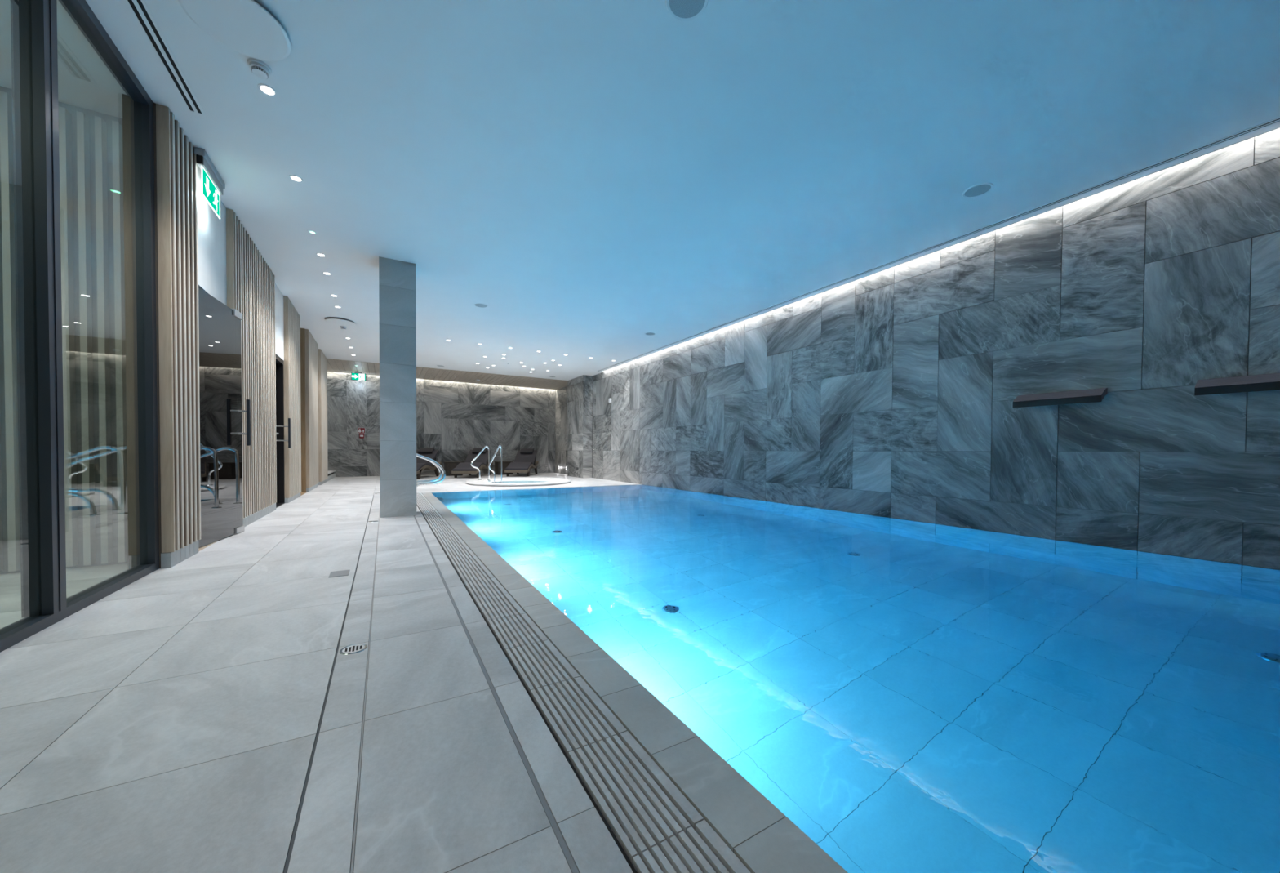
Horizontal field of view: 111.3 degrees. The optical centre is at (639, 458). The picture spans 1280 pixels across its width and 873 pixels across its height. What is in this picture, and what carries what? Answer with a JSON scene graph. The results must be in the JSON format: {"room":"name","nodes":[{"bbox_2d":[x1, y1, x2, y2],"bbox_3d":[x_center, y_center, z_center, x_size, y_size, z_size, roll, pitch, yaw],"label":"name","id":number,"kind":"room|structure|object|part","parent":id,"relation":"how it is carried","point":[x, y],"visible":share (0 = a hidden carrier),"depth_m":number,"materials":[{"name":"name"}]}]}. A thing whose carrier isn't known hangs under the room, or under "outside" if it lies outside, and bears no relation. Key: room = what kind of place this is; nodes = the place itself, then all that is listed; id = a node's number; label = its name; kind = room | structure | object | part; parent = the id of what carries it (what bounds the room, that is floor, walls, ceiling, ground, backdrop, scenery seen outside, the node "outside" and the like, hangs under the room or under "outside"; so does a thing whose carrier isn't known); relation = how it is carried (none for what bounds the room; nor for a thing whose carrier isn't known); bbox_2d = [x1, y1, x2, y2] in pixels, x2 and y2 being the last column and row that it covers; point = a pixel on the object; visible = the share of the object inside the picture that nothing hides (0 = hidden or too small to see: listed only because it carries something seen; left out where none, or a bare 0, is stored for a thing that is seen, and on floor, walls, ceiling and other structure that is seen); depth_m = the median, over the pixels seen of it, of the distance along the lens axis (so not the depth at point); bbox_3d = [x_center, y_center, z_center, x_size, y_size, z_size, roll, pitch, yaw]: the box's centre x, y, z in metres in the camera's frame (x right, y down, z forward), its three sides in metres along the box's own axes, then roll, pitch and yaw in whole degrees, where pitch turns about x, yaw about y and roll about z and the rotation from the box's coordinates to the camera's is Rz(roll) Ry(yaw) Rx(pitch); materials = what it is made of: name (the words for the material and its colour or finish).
{"room":"spa","nodes":[
{"label":"spa","id":0,"kind":"room"},
{"bbox_2d":[0,85,128,628],"bbox_3d":[-2.883,-0.659,-1.236,3.579,3.075,8.000,0,1,-30],"label":"inner room","id":1,"kind":"structure","parent":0,"point":[79,579],"depth_m":2.85,"materials":[{"name":"stone"}]},
{"bbox_2d":[0,90,128,571],"bbox_3d":[-4.777,-0.757,2.138,3.243,2.895,0.060,0,1,-30],"label":"vertical blinds","id":2,"kind":"object","parent":1,"relation":"in","point":[6,100],"visible":0.55,"depth_m":2.81,"materials":[{"name":"grey fabric"}]},
{"bbox_2d":[78,93,318,568],"bbox_3d":[-6.844,-0.848,7.103,2.160,3.025,11.200,0,1,-30],"label":"wall","id":3,"kind":"structure","parent":0,"point":[211,230],"depth_m":2.81,"materials":[{"name":"grey"}]},
{"bbox_2d":[0,0,159,652],"bbox_3d":[-1.222,-0.711,-0.497,0.093,2.975,7.600,0,1,-30],"label":"window","id":4,"kind":"structure","parent":3,"relation":"in","point":[45,602],"depth_m":1.91,"materials":[{"name":"grey metal"}]},
{"bbox_2d":[198,287,250,547],"bbox_3d":[-3.558,-0.333,3.684,0.174,2.041,0.948,0,1,-24],"label":"door","id":5,"kind":"structure","parent":3,"relation":"in","point":[221,433],"depth_m":3.71,"materials":[{"name":"clear glass"}]},
{"bbox_2d":[275,354,290,507],"bbox_3d":[-4.963,-0.379,5.919,0.294,2.050,0.840,0,1,-30],"label":"door","id":6,"kind":"structure","parent":3,"relation":"in","point":[280,430],"depth_m":6.25,"materials":[{"name":"black glass"}]},
{"bbox_3d":[-4.963,-0.379,5.919,0.110,2.050,0.840,0,1,-30],"label":"frame","id":7,"kind":"part","parent":6,"relation":"part of","materials":[{"name":"black metal"}]},
{"bbox_2d":[0,472,639,872],"bbox_3d":[-1.249,0.747,6.005,6.900,0.160,18.800,0,1,-30],"label":"floor","id":8,"kind":"structure","parent":0,"point":[169,722],"depth_m":1.24,"materials":[{"name":"tile"}]},
{"bbox_2d":[155,103,200,568],"bbox_3d":[-3.192,-0.782,3.036,0.065,2.973,0.490,0,1,-30],"label":"wall panel","id":9,"kind":"object","parent":8,"relation":"on","point":[176,179],"visible":0.98,"depth_m":2.93,"materials":[{"name":"brown wood"}]},
{"bbox_2d":[198,538,221,551],"bbox_3d":[-3.688,0.696,3.622,0.285,0.016,0.950,0,1,-30],"label":"threshold","id":10,"kind":"object","parent":8,"relation":"on","point":[208,544],"visible":0.18,"depth_m":3.45,"materials":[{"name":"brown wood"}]},
{"bbox_2d":[226,208,276,526],"bbox_3d":[-4.229,-0.818,4.809,0.065,2.973,1.820,0,1,-30],"label":"screen","id":11,"kind":"object","parent":8,"relation":"on","point":[251,282],"visible":0.8,"depth_m":4.70,"materials":[{"name":"brown wood"}]},
{"bbox_2d":[283,296,301,502],"bbox_3d":[-5.378,-0.858,6.773,0.065,2.973,1.090,0,1,-30],"label":"screen","id":12,"kind":"object","parent":8,"relation":"on","point":[291,317],"visible":0.98,"depth_m":6.56,"materials":[{"name":"brown wood"}]},
{"bbox_2d":[305,328,318,491],"bbox_3d":[-6.425,-0.894,8.564,0.065,2.973,1.300,0,1,-30],"label":"screen","id":13,"kind":"object","parent":8,"relation":"on","point":[311,345],"visible":0.99,"depth_m":8.32,"materials":[{"name":"brown wood"}]},
{"bbox_2d":[317,348,328,484],"bbox_3d":[-7.308,-0.924,10.074,0.065,2.973,1.200,0,1,-30],"label":"screen","id":14,"kind":"object","parent":8,"relation":"on","point":[322,360],"visible":0.94,"depth_m":9.82,"materials":[{"name":"brown wood"}]},
{"bbox_2d":[283,495,373,872],"bbox_3d":[-1.478,0.741,2.215,0.006,0.016,12.490,0,1,-30],"label":"drain","id":15,"kind":"object","parent":8,"relation":"on","point":[287,861],"visible":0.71,"depth_m":1.13,"materials":[{"name":"grey metal"}]},
{"bbox_2d":[327,470,335,480],"bbox_3d":[-8.271,0.440,11.514,0.240,0.185,2.170,0,1,-30],"label":"bench","id":16,"kind":"object","parent":8,"relation":"on","point":[331,474],"visible":0.27,"depth_m":11.66,"materials":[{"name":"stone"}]},
{"bbox_2d":[328,569,349,577],"bbox_3d":[-1.882,0.717,2.738,0.100,0.004,0.140,0,1,-30],"label":"floor plate","id":17,"kind":"object","parent":8,"relation":"on","point":[344,572],"visible":1,"depth_m":2.73,"materials":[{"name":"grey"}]},
{"bbox_2d":[339,643,367,653],"bbox_3d":[-1.116,0.739,1.703,0.092,0.002,0.092,0,1,-30],"label":"floor drain","id":18,"kind":"object","parent":8,"relation":"on","point":[357,647],"visible":1,"depth_m":1.70,"materials":[{"name":"silver metal"}]},
{"bbox_3d":[-1.116,0.738,1.703,0.074,0.001,0.074,0,1,-30],"label":"grid plate","id":19,"kind":"part","parent":18,"relation":"part of","materials":[{"name":"silver metal"}]},
{"bbox_2d":[378,256,416,517],"bbox_3d":[-2.910,-0.818,5.253,0.375,2.975,0.375,0,1,-30],"label":"column","id":20,"kind":"structure","parent":8,"relation":"on","point":[397,278],"depth_m":5.09,"materials":[{"name":"stone"}]},
{"bbox_2d":[416,496,425,499],"bbox_3d":[-3.610,0.648,7.152,0.180,0.030,0.334,0,1,-30],"label":"grate","id":21,"kind":"object","parent":8,"relation":"in","point":[417,497],"visible":0.47,"depth_m":7.15,"materials":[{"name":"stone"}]},
{"bbox_2d":[416,497,427,501],"bbox_3d":[-3.439,0.654,6.860,0.180,0.030,0.334,0,1,-30],"label":"grate","id":22,"kind":"object","parent":8,"relation":"in","point":[424,499],"visible":0.52,"depth_m":6.86,"materials":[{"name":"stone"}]},
{"bbox_2d":[416,500,430,504],"bbox_3d":[-3.269,0.660,6.568,0.180,0.030,0.334,0,1,-30],"label":"grate","id":23,"kind":"object","parent":8,"relation":"in","point":[419,501],"visible":0.61,"depth_m":6.58,"materials":[{"name":"plastic"}]},
{"bbox_2d":[417,502,431,506],"bbox_3d":[-3.098,0.666,6.276,0.180,0.030,0.334,0,1,-30],"label":"grate","id":24,"kind":"object","parent":8,"relation":"in","point":[420,504],"visible":0.59,"depth_m":6.29,"materials":[{"name":"plastic"}]},
{"bbox_2d":[418,505,434,509],"bbox_3d":[-2.928,0.672,5.985,0.180,0.030,0.334,0,1,-30],"label":"grate","id":25,"kind":"object","parent":8,"relation":"in","point":[422,506],"visible":0.6,"depth_m":5.98,"materials":[{"name":"plastic"}]},
{"bbox_2d":[420,507,436,512],"bbox_3d":[-2.757,0.678,5.693,0.180,0.030,0.334,0,1,-30],"label":"grate","id":26,"kind":"object","parent":8,"relation":"in","point":[433,509],"visible":0.7,"depth_m":5.69,"materials":[{"name":"plastic"}]},
{"bbox_2d":[416,447,441,479],"bbox_3d":[-6.333,0.098,12.429,0.680,0.860,1.925,0,1,-5],"label":"sun lounger","id":27,"kind":"object","parent":8,"relation":"on","point":[430,452],"visible":0.4,"depth_m":12.86,"materials":[{"name":"wicker"}]},
{"bbox_3d":[-5.973,0.400,11.838,0.070,0.280,0.190,0,1,-5],"label":"leg","id":28,"kind":"part","parent":27,"relation":"part of","materials":[{"name":"wicker"}]},
{"bbox_3d":[-6.296,0.225,12.026,0.640,0.220,1.090,0,1,-5],"label":"mattress","id":29,"kind":"part","parent":27,"relation":"part of","materials":[{"name":"grey fabric"}]},
{"bbox_2d":[417,447,435,453],"bbox_3d":[-6.392,-0.249,13.077,0.400,0.189,0.238,0,1,-5],"label":"pillow","id":30,"kind":"object","parent":27,"relation":"on","point":[422,450],"depth_m":13.04,"materials":[{"name":"fabric"}]},
{"bbox_3d":[-6.374,-0.040,12.880,0.640,0.480,0.675,0,1,-5],"label":"backrest","id":31,"kind":"part","parent":27,"relation":"part of","materials":[{"name":"grey fabric"}]},
{"bbox_3d":[-6.334,0.250,12.432,0.680,0.304,1.925,0,1,-5],"label":"frame","id":32,"kind":"part","parent":27,"relation":"part of","materials":[{"name":"wicker"}]},
{"bbox_3d":[-6.086,0.379,13.057,0.070,0.280,0.260,0,1,-5],"label":"leg","id":33,"kind":"part","parent":27,"relation":"part of","materials":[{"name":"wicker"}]},
{"bbox_2d":[416,456,441,483],"bbox_3d":[-3.704,0.228,7.223,0.795,0.814,0.100,0,1,-30],"label":"pool handrail","id":34,"kind":"object","parent":8,"relation":"on","point":[437,466],"visible":0.35,"depth_m":7.35,"materials":[{"name":"silver metal"}]},
{"bbox_2d":[416,453,445,487],"bbox_3d":[-3.452,0.237,6.792,0.795,0.814,0.100,0,1,-30],"label":"pool handrail","id":35,"kind":"object","parent":8,"relation":"on","point":[436,463],"visible":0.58,"depth_m":6.88,"materials":[{"name":"silver metal"}]},
{"bbox_2d":[422,511,439,516],"bbox_3d":[-2.587,0.684,5.401,0.180,0.030,0.334,0,1,-30],"label":"grate","id":36,"kind":"object","parent":8,"relation":"in","point":[430,513],"visible":0.62,"depth_m":5.40,"materials":[{"name":"plastic"}]},
{"bbox_2d":[424,514,443,519],"bbox_3d":[-2.416,0.690,5.109,0.180,0.030,0.334,0,1,-30],"label":"grate","id":37,"kind":"object","parent":8,"relation":"in","point":[437,516],"visible":0.62,"depth_m":5.09,"materials":[{"name":"plastic"}]},
{"bbox_2d":[426,518,446,524],"bbox_3d":[-2.245,0.696,4.818,0.180,0.030,0.334,0,1,-30],"label":"grate","id":38,"kind":"object","parent":8,"relation":"in","point":[433,521],"visible":0.62,"depth_m":4.82,"materials":[{"name":"plastic"}]},
{"bbox_2d":[429,522,451,528],"bbox_3d":[-2.075,0.702,4.526,0.180,0.030,0.334,0,1,-30],"label":"grate","id":39,"kind":"object","parent":8,"relation":"in","point":[437,525],"visible":0.61,"depth_m":4.52,"materials":[{"name":"plastic"}]},
{"bbox_2d":[431,527,455,535],"bbox_3d":[-1.904,0.708,4.234,0.180,0.030,0.334,0,1,-30],"label":"grate","id":40,"kind":"object","parent":8,"relation":"in","point":[446,530],"visible":0.64,"depth_m":4.22,"materials":[{"name":"plastic"}]},
{"bbox_2d":[435,532,461,542],"bbox_3d":[-1.733,0.713,3.943,0.180,0.030,0.334,0,1,-30],"label":"grate","id":41,"kind":"object","parent":8,"relation":"in","point":[442,537],"visible":0.67,"depth_m":3.93,"materials":[{"name":"plastic"}]},
{"bbox_2d":[443,461,462,475],"bbox_3d":[-5.828,0.298,13.653,0.510,0.425,0.510,0,1,-30],"label":"side table","id":42,"kind":"object","parent":8,"relation":"on","point":[448,465],"visible":0.77,"depth_m":13.40,"materials":[{"name":"wicker"}]},
{"bbox_2d":[440,538,467,549],"bbox_3d":[-1.563,0.719,3.651,0.180,0.030,0.334,0,1,-30],"label":"grate","id":43,"kind":"object","parent":8,"relation":"in","point":[458,543],"visible":0.64,"depth_m":3.65,"materials":[{"name":"plastic"}]},
{"bbox_2d":[444,546,474,558],"bbox_3d":[-1.392,0.725,3.359,0.180,0.030,0.334,0,1,-30],"label":"grate","id":44,"kind":"object","parent":8,"relation":"in","point":[455,552],"visible":0.62,"depth_m":3.35,"materials":[{"name":"stone"}]},
{"bbox_2d":[449,554,484,569],"bbox_3d":[-1.222,0.731,3.067,0.180,0.030,0.334,0,1,-30],"label":"grate","id":45,"kind":"object","parent":8,"relation":"in","point":[463,562],"visible":0.63,"depth_m":3.06,"materials":[{"name":"stone"}]},
{"bbox_2d":[451,448,493,477],"bbox_3d":[-5.037,0.092,13.245,0.680,0.860,1.925,0,1,-5],"label":"sun lounger","id":46,"kind":"object","parent":8,"relation":"on","point":[481,461],"visible":0.88,"depth_m":13.08,"materials":[{"name":"fabric"}]},
{"bbox_3d":[-5.000,0.219,12.841,0.640,0.220,1.090,0,1,-5],"label":"mattress","id":47,"kind":"part","parent":46,"relation":"part of","materials":[{"name":"grey fabric"}]},
{"bbox_3d":[-5.038,0.244,13.247,0.680,0.304,1.925,0,1,-5],"label":"frame","id":48,"kind":"part","parent":46,"relation":"part of","materials":[{"name":"wicker"}]},
{"bbox_3d":[-5.079,-0.046,13.695,0.640,0.480,0.675,0,1,-5],"label":"backrest","id":49,"kind":"part","parent":46,"relation":"part of","materials":[{"name":"grey fabric"}]},
{"bbox_2d":[471,448,487,453],"bbox_3d":[-5.096,-0.255,13.893,0.400,0.189,0.238,0,1,-5],"label":"pillow","id":50,"kind":"object","parent":46,"relation":"on","point":[475,450],"depth_m":13.84,"materials":[{"name":"fabric"}]},
{"bbox_2d":[456,564,494,583],"bbox_3d":[-1.051,0.737,2.776,0.180,0.030,0.334,0,1,-30],"label":"grate","id":51,"kind":"object","parent":8,"relation":"in","point":[481,572],"visible":0.66,"depth_m":2.76,"materials":[{"name":"stone"}]},
{"bbox_2d":[464,577,507,600],"bbox_3d":[-0.880,0.743,2.484,0.180,0.030,0.334,0,1,-30],"label":"grate","id":52,"kind":"object","parent":8,"relation":"in","point":[485,588],"visible":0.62,"depth_m":2.47,"materials":[{"name":"stone"}]},
{"bbox_2d":[475,592,525,622],"bbox_3d":[-0.710,0.749,2.192,0.180,0.030,0.334,0,1,-30],"label":"grate","id":53,"kind":"object","parent":8,"relation":"in","point":[501,606],"visible":0.7,"depth_m":2.18,"materials":[{"name":"stone"}]},
{"bbox_2d":[493,461,513,474],"bbox_3d":[-4.498,0.293,14.430,0.510,0.425,0.510,0,1,-30],"label":"side table","id":54,"kind":"object","parent":8,"relation":"on","point":[497,464],"visible":0.73,"depth_m":14.20,"materials":[{"name":"wicker"}]},
{"bbox_2d":[465,476,570,486],"bbox_3d":[-2.954,0.795,10.744,2.476,0.562,2.476,0,1,-30],"label":"hot tub","id":55,"kind":"object","parent":8,"relation":"in","point":[516,481],"visible":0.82,"depth_m":10.51,"materials":[{"name":"white plastic"}]},
{"bbox_2d":[471,445,489,479],"bbox_3d":[-3.927,0.090,10.798,0.480,0.847,0.100,0,1,-30],"label":"handrail","id":56,"kind":"object","parent":55,"relation":"on","point":[485,446],"visible":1,"depth_m":10.79,"materials":[{"name":"silver metal"}]},
{"bbox_2d":[488,444,503,482],"bbox_3d":[-3.246,0.109,9.864,0.336,0.848,0.100,0,1,-30],"label":"handrail","id":57,"kind":"object","parent":55,"relation":"on","point":[499,446],"visible":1,"depth_m":9.87,"materials":[{"name":"silver metal"}]},
{"bbox_2d":[488,613,548,651],"bbox_3d":[-0.539,0.755,1.901,0.180,0.030,0.334,0,1,-30],"label":"grate","id":58,"kind":"object","parent":8,"relation":"in","point":[513,631],"visible":0.66,"depth_m":1.88,"materials":[{"name":"stone"}]},
{"bbox_2d":[504,448,538,475],"bbox_3d":[-3.760,0.086,14.033,0.680,0.860,1.925,0,1,-3],"label":"sun lounger","id":59,"kind":"object","parent":8,"relation":"on","point":[525,459],"visible":1,"depth_m":14.22,"materials":[{"name":"wicker"}]},
{"bbox_3d":[-3.737,0.213,13.628,0.640,0.220,1.090,0,1,-3],"label":"mattress","id":60,"kind":"part","parent":59,"relation":"part of","materials":[{"name":"grey fabric"}]},
{"bbox_3d":[-3.761,0.238,14.035,0.680,0.304,1.925,0,1,-3],"label":"frame","id":61,"kind":"part","parent":59,"relation":"part of","materials":[{"name":"wood"}]},
{"bbox_3d":[-3.786,-0.051,14.484,0.640,0.480,0.675,0,1,-3],"label":"backrest","id":62,"kind":"part","parent":59,"relation":"part of","materials":[{"name":"grey fabric"}]},
{"bbox_2d":[520,448,533,453],"bbox_3d":[-3.796,-0.261,14.682,0.400,0.189,0.238,0,1,-3],"label":"pillow","id":63,"kind":"object","parent":59,"relation":"on","point":[523,451],"depth_m":14.62,"materials":[{"name":"fabric"}]},
{"bbox_2d":[505,639,580,693],"bbox_3d":[-0.369,0.761,1.609,0.180,0.030,0.334,0,1,-30],"label":"grate","id":64,"kind":"object","parent":8,"relation":"in","point":[540,664],"visible":0.7,"depth_m":1.59,"materials":[{"name":"stone"}]},
{"bbox_2d":[448,484,642,492],"bbox_3d":[1.195,1.172,3.862,4.954,1.710,12.620,0,1,-30],"label":"basin","id":65,"kind":"object","parent":8,"relation":"in","point":[640,484],"visible":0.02,"depth_m":9.03,"materials":[{"name":"stone"}]},
{"bbox_2d":[422,492,848,872],"bbox_3d":[-0.763,0.796,2.623,0.149,0.140,12.469,0,1,-30],"label":"pool coping","id":66,"kind":"object","parent":65,"relation":"on","point":[764,839],"visible":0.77,"depth_m":1.14,"materials":[{"name":"stone"}]},
{"bbox_2d":[431,484,1279,872],"bbox_3d":[1.198,1.276,3.895,4.524,1.109,12.278,0,1,-30],"label":"pool water","id":67,"kind":"object","parent":65,"relation":"on","point":[913,696],"visible":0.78,"depth_m":1.60,"materials":[{"name":"blue liquid"}]},
{"bbox_2d":[530,675,626,755],"bbox_3d":[-0.198,0.767,1.317,0.180,0.030,0.334,0,1,-30],"label":"grate","id":68,"kind":"object","parent":8,"relation":"in","point":[577,717],"visible":0.72,"depth_m":1.29,"materials":[{"name":"stone"}]},
{"bbox_2d":[568,730,703,863],"bbox_3d":[-0.027,0.773,1.025,0.180,0.030,0.334,0,1,-30],"label":"grate","id":69,"kind":"object","parent":8,"relation":"in","point":[642,806],"visible":0.81,"depth_m":0.99,"materials":[{"name":"plastic"}]},
{"bbox_2d":[632,819,751,872],"bbox_3d":[0.143,0.779,0.734,0.180,0.030,0.334,0,1,-30],"label":"grate","id":70,"kind":"object","parent":8,"relation":"in","point":[701,850],"visible":0.97,"depth_m":0.84,"materials":[{"name":"plastic"}]},
{"bbox_2d":[327,371,555,476],"bbox_3d":[-6.423,-1.098,13.948,8.200,3.200,0.200,0,1,-30],"label":"wall","id":71,"kind":"structure","parent":0,"point":[455,419],"depth_m":14.01,"materials":[{"name":"grey stone"}]},
{"bbox_2d":[358,427,364,438],"bbox_3d":[-8.149,-0.764,12.801,0.170,0.310,0.044,0,1,-30],"label":"fire sign","id":72,"kind":"object","parent":71,"relation":"attached to","point":[361,430],"visible":1,"depth_m":12.80,"materials":[{"name":"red plastic"}]},
{"bbox_3d":[-8.156,-0.834,12.812,0.156,0.156,0.003,0,1,-30],"label":"plate","id":73,"kind":"part","parent":72,"relation":"part of","materials":[{"name":"red plastic"}]},
{"bbox_2d":[327,358,568,389],"bbox_3d":[-5.881,-2.498,12.755,7.940,0.104,2.138,0,1,-30],"label":"soffit","id":74,"kind":"structure","parent":0,"point":[333,365],"depth_m":12.92,"materials":[{"name":"white paint"}]},
{"bbox_2d":[351,371,366,381],"bbox_3d":[-7.939,-2.334,12.342,0.350,0.235,0.060,0,1,-30],"label":"exit sign","id":75,"kind":"object","parent":74,"relation":"hanging from","point":[357,375],"visible":1,"depth_m":12.32,"materials":[{"name":"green plastic"}]},
{"bbox_3d":[-7.932,-2.318,12.331,0.326,0.182,0.001,0,1,-30],"label":"green panel","id":76,"kind":"part","parent":75,"relation":"part of","materials":[{"name":"green plastic"}]},
{"bbox_2d":[555,386,568,474],"bbox_3d":[-2.436,-1.093,14.994,0.260,3.200,2.420,0,1,-30],"label":"wall","id":77,"kind":"structure","parent":0,"point":[561,394],"depth_m":15.27,"materials":[{"name":"grey stone"}]},
{"bbox_2d":[567,374,592,477],"bbox_3d":[-1.742,-1.060,13.287,0.494,3.200,1.230,0,1,-30],"label":"wall pier","id":78,"kind":"object","parent":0,"point":[580,407],"visible":0.87,"depth_m":12.82,"materials":[{"name":"grey tile"}]},
{"bbox_2d":[0,0,1279,380],"bbox_3d":[-2.550,-2.484,5.236,10.500,0.360,19.300,0,1,-30],"label":"ceiling","id":79,"kind":"structure","parent":0,"point":[598,176],"depth_m":3.02,"materials":[{"name":"white paint"}]},
{"bbox_2d":[122,0,204,115],"bbox_3d":[-0.991,-2.198,-0.410,0.090,0.005,7.570,0,1,-30],"label":"ceiling vent","id":80,"kind":"object","parent":79,"relation":"in","point":[139,10],"visible":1,"depth_m":2.42,"materials":[{"name":"metal"}]},
{"bbox_2d":[193,146,225,218],"bbox_3d":[-3.341,-2.122,3.402,0.060,0.310,0.480,0,1,-30],"label":"exit sign","id":81,"kind":"object","parent":79,"relation":"hanging from","point":[212,184],"visible":1,"depth_m":3.36,"materials":[{"name":"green plastic"}]},
{"bbox_3d":[-3.349,-2.070,3.416,0.006,0.205,0.410,0,1,-30],"label":"blade","id":82,"kind":"part","parent":81,"relation":"part of","materials":[{"name":"plastic"}]},
{"bbox_3d":[-3.346,-2.070,3.418,0.002,0.189,0.394,0,1,-30],"label":"green panel","id":83,"kind":"part","parent":81,"relation":"part of","materials":[{"name":"green plastic"}]},
{"bbox_2d":[177,0,291,61],"bbox_3d":[-2.054,-2.232,2.229,0.430,0.036,0.430,0,1,-30],"label":"ceiling vent","id":84,"kind":"object","parent":79,"relation":"in","point":[244,27],"visible":1,"depth_m":2.24,"materials":[{"name":"white plastic"}]},
{"bbox_2d":[247,57,271,79],"bbox_3d":[-2.184,-2.233,2.512,0.108,0.046,0.108,0,1,-30],"label":"smoke detector","id":85,"kind":"object","parent":79,"relation":"attached to","point":[260,68],"visible":0.99,"depth_m":2.49,"materials":[{"name":"white plastic"}]},
{"bbox_2d":[257,83,276,96],"bbox_3d":[-2.280,-2.256,2.676,0.092,0.005,0.092,0,1,-30],"label":"recessed light","id":86,"kind":"object","parent":79,"relation":"in","point":[267,90],"visible":1,"depth_m":2.67,"materials":[{"name":"white glass"}]},
{"bbox_2d":[288,174,302,182],"bbox_3d":[-2.790,-2.274,3.547,0.092,0.005,0.092,0,1,-30],"label":"recessed light","id":87,"kind":"object","parent":79,"relation":"in","point":[295,178],"visible":1,"depth_m":3.54,"materials":[{"name":"white glass"}]},
{"bbox_2d":[306,229,318,234],"bbox_3d":[-3.314,-2.290,4.423,0.092,0.009,0.092,0,1,-30],"label":"recessed light","id":88,"kind":"object","parent":79,"relation":"in","point":[309,231],"visible":1,"depth_m":4.41,"materials":[{"name":"white glass"}]},
{"bbox_2d":[315,253,325,257],"bbox_3d":[-3.603,-2.302,4.937,0.092,0.005,0.092,0,1,-30],"label":"recessed light","id":89,"kind":"object","parent":79,"relation":"in","point":[317,254],"visible":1,"depth_m":4.94,"materials":[{"name":"white glass"}]},
{"bbox_2d":[322,271,331,275],"bbox_3d":[-3.906,-2.313,5.455,0.092,0.005,0.092,0,1,-30],"label":"recessed light","id":90,"kind":"object","parent":79,"relation":"in","point":[324,273],"visible":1,"depth_m":5.44,"materials":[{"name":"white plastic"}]},
{"bbox_2d":[324,318,355,326],"bbox_3d":[-5.108,-2.338,7.451,0.430,0.036,0.430,0,1,-30],"label":"ceiling vent","id":91,"kind":"object","parent":79,"relation":"in","point":[339,322],"visible":1,"depth_m":7.41,"materials":[{"name":"white plastic"}]},
{"bbox_2d":[339,325,346,329],"bbox_3d":[-5.297,-2.340,7.815,0.108,0.046,0.108,0,1,-30],"label":"smoke detector","id":92,"kind":"object","parent":79,"relation":"attached to","point":[343,327],"visible":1,"depth_m":7.79,"materials":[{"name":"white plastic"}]},
{"bbox_2d":[473,302,488,307],"bbox_3d":[-2.409,-2.323,6.620,0.212,0.006,0.212,0,1,-30],"label":"ceiling speaker","id":93,"kind":"object","parent":79,"relation":"attached to","point":[477,304],"visible":1,"depth_m":6.60,"materials":[{"name":"white paint"}]},
{"bbox_2d":[475,303,486,307],"bbox_3d":[-2.409,-2.323,6.620,0.180,0.001,0.180,0,1,-30],"label":"grille","id":94,"kind":"object","parent":93,"relation":"attached to","point":[482,305],"depth_m":6.63,"materials":[{"name":"white metal"}]},
{"bbox_2d":[644,332,656,335],"bbox_3d":[0.193,-2.334,8.153,0.212,0.006,0.212,0,1,-30],"label":"ceiling speaker","id":95,"kind":"object","parent":79,"relation":"attached to","point":[646,333],"visible":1,"depth_m":8.14,"materials":[{"name":"white paint"}]},
{"bbox_2d":[665,0,708,21],"bbox_3d":[0.230,-2.232,2.128,0.212,0.006,0.212,0,1,-30],"label":"ceiling speaker","id":96,"kind":"object","parent":79,"relation":"attached to","point":[680,10],"visible":1,"depth_m":2.17,"materials":[{"name":"white paint"}]},
{"bbox_2d":[596,116,1279,371],"bbox_3d":[2.531,-2.281,5.721,0.090,0.005,14.600,0,1,-30],"label":"light","id":97,"kind":"object","parent":79,"relation":"in","point":[1277,121],"visible":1,"depth_m":3.94,"materials":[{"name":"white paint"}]},
{"bbox_2d":[961,182,993,198],"bbox_3d":[2.823,-2.243,3.656,0.212,0.006,0.212,0,1,-30],"label":"ceiling speaker","id":98,"kind":"object","parent":79,"relation":"attached to","point":[979,189],"visible":1,"depth_m":3.65,"materials":[{"name":"white paint"}]},
{"bbox_2d":[964,184,991,196],"bbox_3d":[2.823,-2.242,3.656,0.180,0.001,0.180,0,1,-30],"label":"grille","id":99,"kind":"object","parent":98,"relation":"attached to","point":[977,190],"depth_m":3.65,"materials":[{"name":"white metal"}]},
{"bbox_2d":[592,128,1279,569],"bbox_3d":[2.251,-0.301,6.756,0.200,4.550,17.000,0,1,-30],"label":"wall","id":100,"kind":"structure","parent":0,"point":[891,392],"depth_m":4.10,"materials":[{"name":"grey stone"}]},
{"bbox_2d":[1013,387,1107,407],"bbox_3d":[3.720,-0.540,3.897,0.148,0.127,0.590,0,1,-30],"label":"spout","id":101,"kind":"object","parent":100,"relation":"attached to","point":[1093,395],"visible":1,"depth_m":3.84,"materials":[{"name":"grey metal"}]},
{"bbox_2d":[1194,373,1279,395],"bbox_3d":[4.260,-0.522,2.973,0.148,0.127,0.590,0,1,-30],"label":"spout","id":102,"kind":"object","parent":100,"relation":"attached to","point":[1264,382],"visible":1,"depth_m":3.04,"materials":[{"name":"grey metal"}]}
]}

